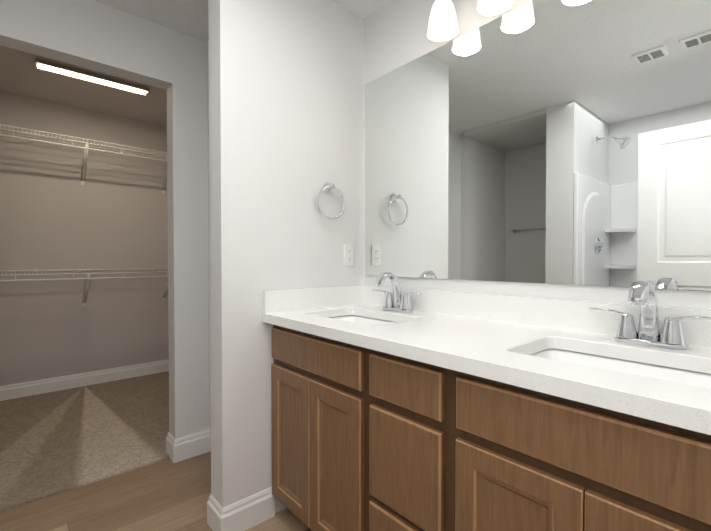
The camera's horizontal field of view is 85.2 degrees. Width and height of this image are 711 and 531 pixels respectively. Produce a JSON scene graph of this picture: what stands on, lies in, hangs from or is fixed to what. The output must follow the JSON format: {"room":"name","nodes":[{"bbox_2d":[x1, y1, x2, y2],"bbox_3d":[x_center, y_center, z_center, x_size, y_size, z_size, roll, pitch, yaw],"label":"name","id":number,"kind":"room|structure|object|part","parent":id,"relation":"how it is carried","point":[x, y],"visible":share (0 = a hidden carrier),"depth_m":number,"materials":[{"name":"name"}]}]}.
{"room":"bathroom","nodes":[
{"label":"bathroom","id":0,"kind":"room"},
{"bbox_2d":[0,45,166,125],"bbox_3d":[-2.037,-1.441,2.700,2.540,0.100,1.910,-1,1,-41],"label":"ceiling","id":1,"kind":"structure","parent":0,"point":[21,74],"depth_m":3.09,"materials":[{"name":"grey paint"}]},
{"bbox_2d":[35,58,148,94],"bbox_3d":[-1.906,-1.372,2.840,0.690,0.034,0.090,-1,1,-41],"label":"ceiling light","id":2,"kind":"object","parent":1,"relation":"in","point":[71,72],"visible":0.98,"depth_m":2.79,"materials":[{"name":"white plastic"}]},
{"bbox_2d":[0,91,168,385],"bbox_3d":[-2.673,-0.151,3.353,2.420,2.500,0.120,-1,1,-41],"label":"wall","id":3,"kind":"structure","parent":0,"point":[110,213],"depth_m":3.45,"materials":[{"name":"grey paint"}]},
{"bbox_2d":[0,124,166,192],"bbox_3d":[-2.485,-0.889,3.219,2.283,0.339,0.308,-1,1,-41],"label":"closet shelf","id":4,"kind":"object","parent":3,"relation":"attached to","point":[86,148],"visible":0.77,"depth_m":3.30,"materials":[{"name":"white metal"}]},
{"bbox_2d":[0,268,167,305],"bbox_3d":[-2.485,0.202,3.236,2.283,0.339,0.308,-1,1,-41],"label":"closet shelf","id":5,"kind":"object","parent":3,"relation":"attached to","point":[87,278],"visible":0.85,"depth_m":3.29,"materials":[{"name":"white metal"}]},
{"bbox_2d":[0,359,168,400],"bbox_3d":[-2.583,1.034,3.361,2.299,0.130,0.013,-1,1,-41],"label":"baseboard","id":6,"kind":"structure","parent":3,"relation":"attached to","point":[12,391],"depth_m":3.45,"materials":[{"name":"white wood"}]},
{"bbox_2d":[0,371,169,511],"bbox_3d":[-2.019,1.133,2.720,2.540,0.072,1.965,-1,1,-41],"label":"floor","id":7,"kind":"structure","parent":0,"point":[55,442],"depth_m":2.50,"materials":[{"name":"beige carpet"}]},
{"bbox_2d":[0,0,209,438],"bbox_3d":[-1.583,-0.096,1.772,2.870,2.440,0.115,-1,1,-41],"label":"wall","id":8,"kind":"structure","parent":0,"point":[97,36],"depth_m":2.20,"materials":[{"name":"white paint"}]},
{"bbox_2d":[166,429,209,458],"bbox_3d":[-0.843,1.047,2.533,0.740,0.130,0.013,-1,1,-41],"label":"baseboard","id":9,"kind":"structure","parent":8,"relation":"attached to","point":[193,442],"depth_m":2.25,"materials":[{"name":"white wood"}]},
{"bbox_2d":[0,451,311,530],"bbox_3d":[-0.682,1.170,0.766,3.110,0.060,2.735,-1,1,-41],"label":"floor","id":10,"kind":"structure","parent":0,"point":[167,495],"depth_m":1.80,"materials":[{"name":"brown wood"}]},
{"bbox_2d":[263,308,710,530],"bbox_3d":[0.346,0.692,1.303,0.602,0.877,1.597,-1,1,-41],"label":"bathroom vanity","id":11,"kind":"object","parent":10,"relation":"on","point":[395,407],"depth_m":1.01,"materials":[{"name":"brown wood"}]},
{"bbox_3d":[-0.270,0.729,1.613,0.019,0.583,0.294,-1,1,-41],"label":"door","id":12,"kind":"part","parent":11,"relation":"part of","materials":[{"name":"brown wood"}]},
{"bbox_3d":[-0.172,0.345,1.496,0.019,0.132,0.590,-1,1,-41],"label":"falsefront drawer","id":13,"kind":"part","parent":11,"relation":"part of","materials":[{"name":"brown wood"}]},
{"bbox_3d":[-0.075,0.733,1.391,0.019,0.583,0.294,-1,1,-41],"label":"door","id":14,"kind":"part","parent":11,"relation":"part of","materials":[{"name":"brown wood"}]},
{"bbox_3d":[0.141,0.893,1.147,0.019,0.269,0.278,-1,1,-41],"label":"bank drawer","id":15,"kind":"part","parent":11,"relation":"part of","materials":[{"name":"brown wood"}]},
{"bbox_3d":[0.141,0.593,1.143,0.019,0.290,0.278,-1,1,-41],"label":"bank drawer","id":16,"kind":"part","parent":11,"relation":"part of","materials":[{"name":"brown wood"}]},
{"bbox_3d":[0.141,0.351,1.139,0.019,0.132,0.278,-1,1,-41],"label":"bank drawer","id":17,"kind":"part","parent":11,"relation":"part of","materials":[{"name":"brown wood"}]},
{"bbox_2d":[263,285,710,434],"bbox_3d":[0.345,0.185,1.296,0.602,0.138,1.597,-1,1,-41],"label":"countertop","id":18,"kind":"structure","parent":11,"relation":"on","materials":[{"name":"white stone"}]},
{"bbox_2d":[329,315,396,325],"bbox_3d":[0.023,0.322,1.648,0.324,0.145,0.494,-1,1,-41],"label":"sink","id":19,"kind":"object","parent":18,"relation":"in","point":[374,320],"depth_m":1.83,"materials":[{"name":"white ceramic"}]},
{"bbox_2d":[372,272,420,311],"bbox_3d":[0.155,0.119,1.762,0.157,0.179,0.294,-1,1,-41],"label":"faucet","id":20,"kind":"object","parent":18,"relation":"on","point":[396,302],"depth_m":1.77,"materials":[{"name":"silver metal"}]},
{"bbox_2d":[531,348,710,388],"bbox_3d":[0.650,0.333,0.935,0.324,0.145,0.494,-1,1,-41],"label":"sink","id":21,"kind":"object","parent":18,"relation":"in","point":[692,375],"depth_m":1.04,"materials":[{"name":"white ceramic"}]},
{"bbox_2d":[589,281,710,348],"bbox_3d":[0.782,0.130,1.048,0.157,0.179,0.294,-1,1,-41],"label":"faucet","id":22,"kind":"object","parent":18,"relation":"on","point":[642,294],"depth_m":1.06,"materials":[{"name":"silver metal"}]},
{"bbox_3d":[0.362,0.740,0.894,0.019,0.583,0.298,-1,1,-41],"label":"door","id":23,"kind":"part","parent":11,"relation":"part of","materials":[{"name":"brown wood"}]},
{"bbox_3d":[0.461,0.357,0.775,0.019,0.132,0.600,-1,1,-41],"label":"falsefront drawer","id":24,"kind":"part","parent":11,"relation":"part of","materials":[{"name":"brown wood"}]},
{"bbox_3d":[0.561,0.744,0.668,0.019,0.583,0.298,-1,1,-41],"label":"door","id":25,"kind":"part","parent":11,"relation":"part of","materials":[{"name":"brown wood"}]},
{"bbox_2d":[207,41,210,446],"bbox_3d":[-0.459,-0.104,2.250,0.550,2.440,0.650,-1,1,-41],"label":"wall","id":26,"kind":"structure","parent":0,"point":[209,242],"depth_m":2.31,"materials":[{"name":"white paint"}]},
{"bbox_2d":[94,0,390,41],"bbox_3d":[-0.700,-1.380,0.747,3.110,0.160,2.790,-1,1,-41],"label":"ceiling","id":27,"kind":"structure","parent":0,"point":[188,17],"depth_m":2.00,"materials":[{"name":"white paint"}]},
{"bbox_2d":[208,0,363,512],"bbox_3d":[-0.292,-0.098,1.881,0.787,2.440,0.125,-1,1,-41],"label":"wall","id":28,"kind":"structure","parent":0,"point":[286,110],"depth_m":1.71,"materials":[{"name":"white paint"}]},
{"bbox_2d":[207,494,217,528],"bbox_3d":[-0.542,1.059,1.756,0.251,0.130,0.040,-1,1,-41],"label":"baseboard","id":29,"kind":"structure","parent":28,"relation":"attached to","point":[211,500],"depth_m":1.67,"materials":[{"name":"white"}]},
{"bbox_2d":[212,487,274,530],"bbox_3d":[-0.459,1.061,1.660,0.247,0.130,0.013,-1,1,-41],"label":"baseboard","id":30,"kind":"structure","parent":28,"relation":"attached to","point":[246,513],"depth_m":1.64,"materials":[{"name":"white wood"}]},
{"bbox_2d":[317,182,344,219],"bbox_3d":[-0.126,-0.318,1.905,0.168,0.188,0.051,-1,1,-41],"label":"towel ring","id":31,"kind":"object","parent":28,"relation":"attached to","point":[327,187],"visible":1,"depth_m":1.90,"materials":[{"name":"silver metal"}]},
{"bbox_2d":[344,244,353,265],"bbox_3d":[-0.032,-0.055,2.021,0.070,0.115,0.008,-1,1,-41],"label":"electrical outlet plate","id":32,"kind":"object","parent":28,"relation":"attached to","point":[348,254],"visible":1,"depth_m":2.02,"materials":[{"name":"white plastic"}]},
{"bbox_2d":[364,0,531,285],"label":"wall","id":33,"kind":"structure","parent":0,"point":[395,34],"depth_m":1.88,"materials":[{"name":"white paint"}]},
{"bbox_2d":[427,0,457,41],"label":"sconce","id":34,"kind":"object","parent":33,"relation":"attached to","point":[442,26],"depth_m":1.55,"materials":[{"name":"white glass"}]},
{"bbox_3d":[0.356,-1.019,1.581,0.124,0.136,0.124,-1,1,-41],"label":"lamp shade","id":35,"kind":"part","parent":34,"relation":"part of","materials":[{"name":"white glass"}]},
{"bbox_3d":[0.356,-1.011,1.581,0.054,0.100,0.054,-1,1,-41],"label":"bulb","id":36,"kind":"part","parent":34,"relation":"part of","materials":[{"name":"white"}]},
{"bbox_2d":[477,0,512,15],"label":"sconce","id":37,"kind":"object","parent":33,"relation":"attached to","point":[485,7],"depth_m":1.45,"materials":[{"name":"white glass"}]},
{"bbox_3d":[0.508,-1.008,1.408,0.054,0.100,0.054,-1,1,-41],"label":"bulb","id":38,"kind":"part","parent":37,"relation":"part of","materials":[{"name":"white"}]},
{"bbox_3d":[0.508,-1.016,1.408,0.124,0.136,0.124,-1,1,-41],"label":"lamp shade","id":39,"kind":"part","parent":37,"relation":"part of","materials":[{"name":"white glass"}]},
{"bbox_2d":[365,0,710,290],"bbox_3d":[0.543,-0.448,1.513,0.006,1.018,1.478,-1,1,-41],"label":"mirror","id":40,"kind":"object","parent":33,"relation":"attached to","point":[553,141],"visible":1,"depth_m":1.35,"materials":[{"name":"clear glass"}]},
{"bbox_2d":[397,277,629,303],"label":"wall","id":41,"kind":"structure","parent":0,"point":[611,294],"depth_m":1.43,"materials":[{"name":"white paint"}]},
{"bbox_2d":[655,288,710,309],"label":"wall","id":42,"kind":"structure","parent":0,"point":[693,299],"depth_m":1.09,"materials":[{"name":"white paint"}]}
]}

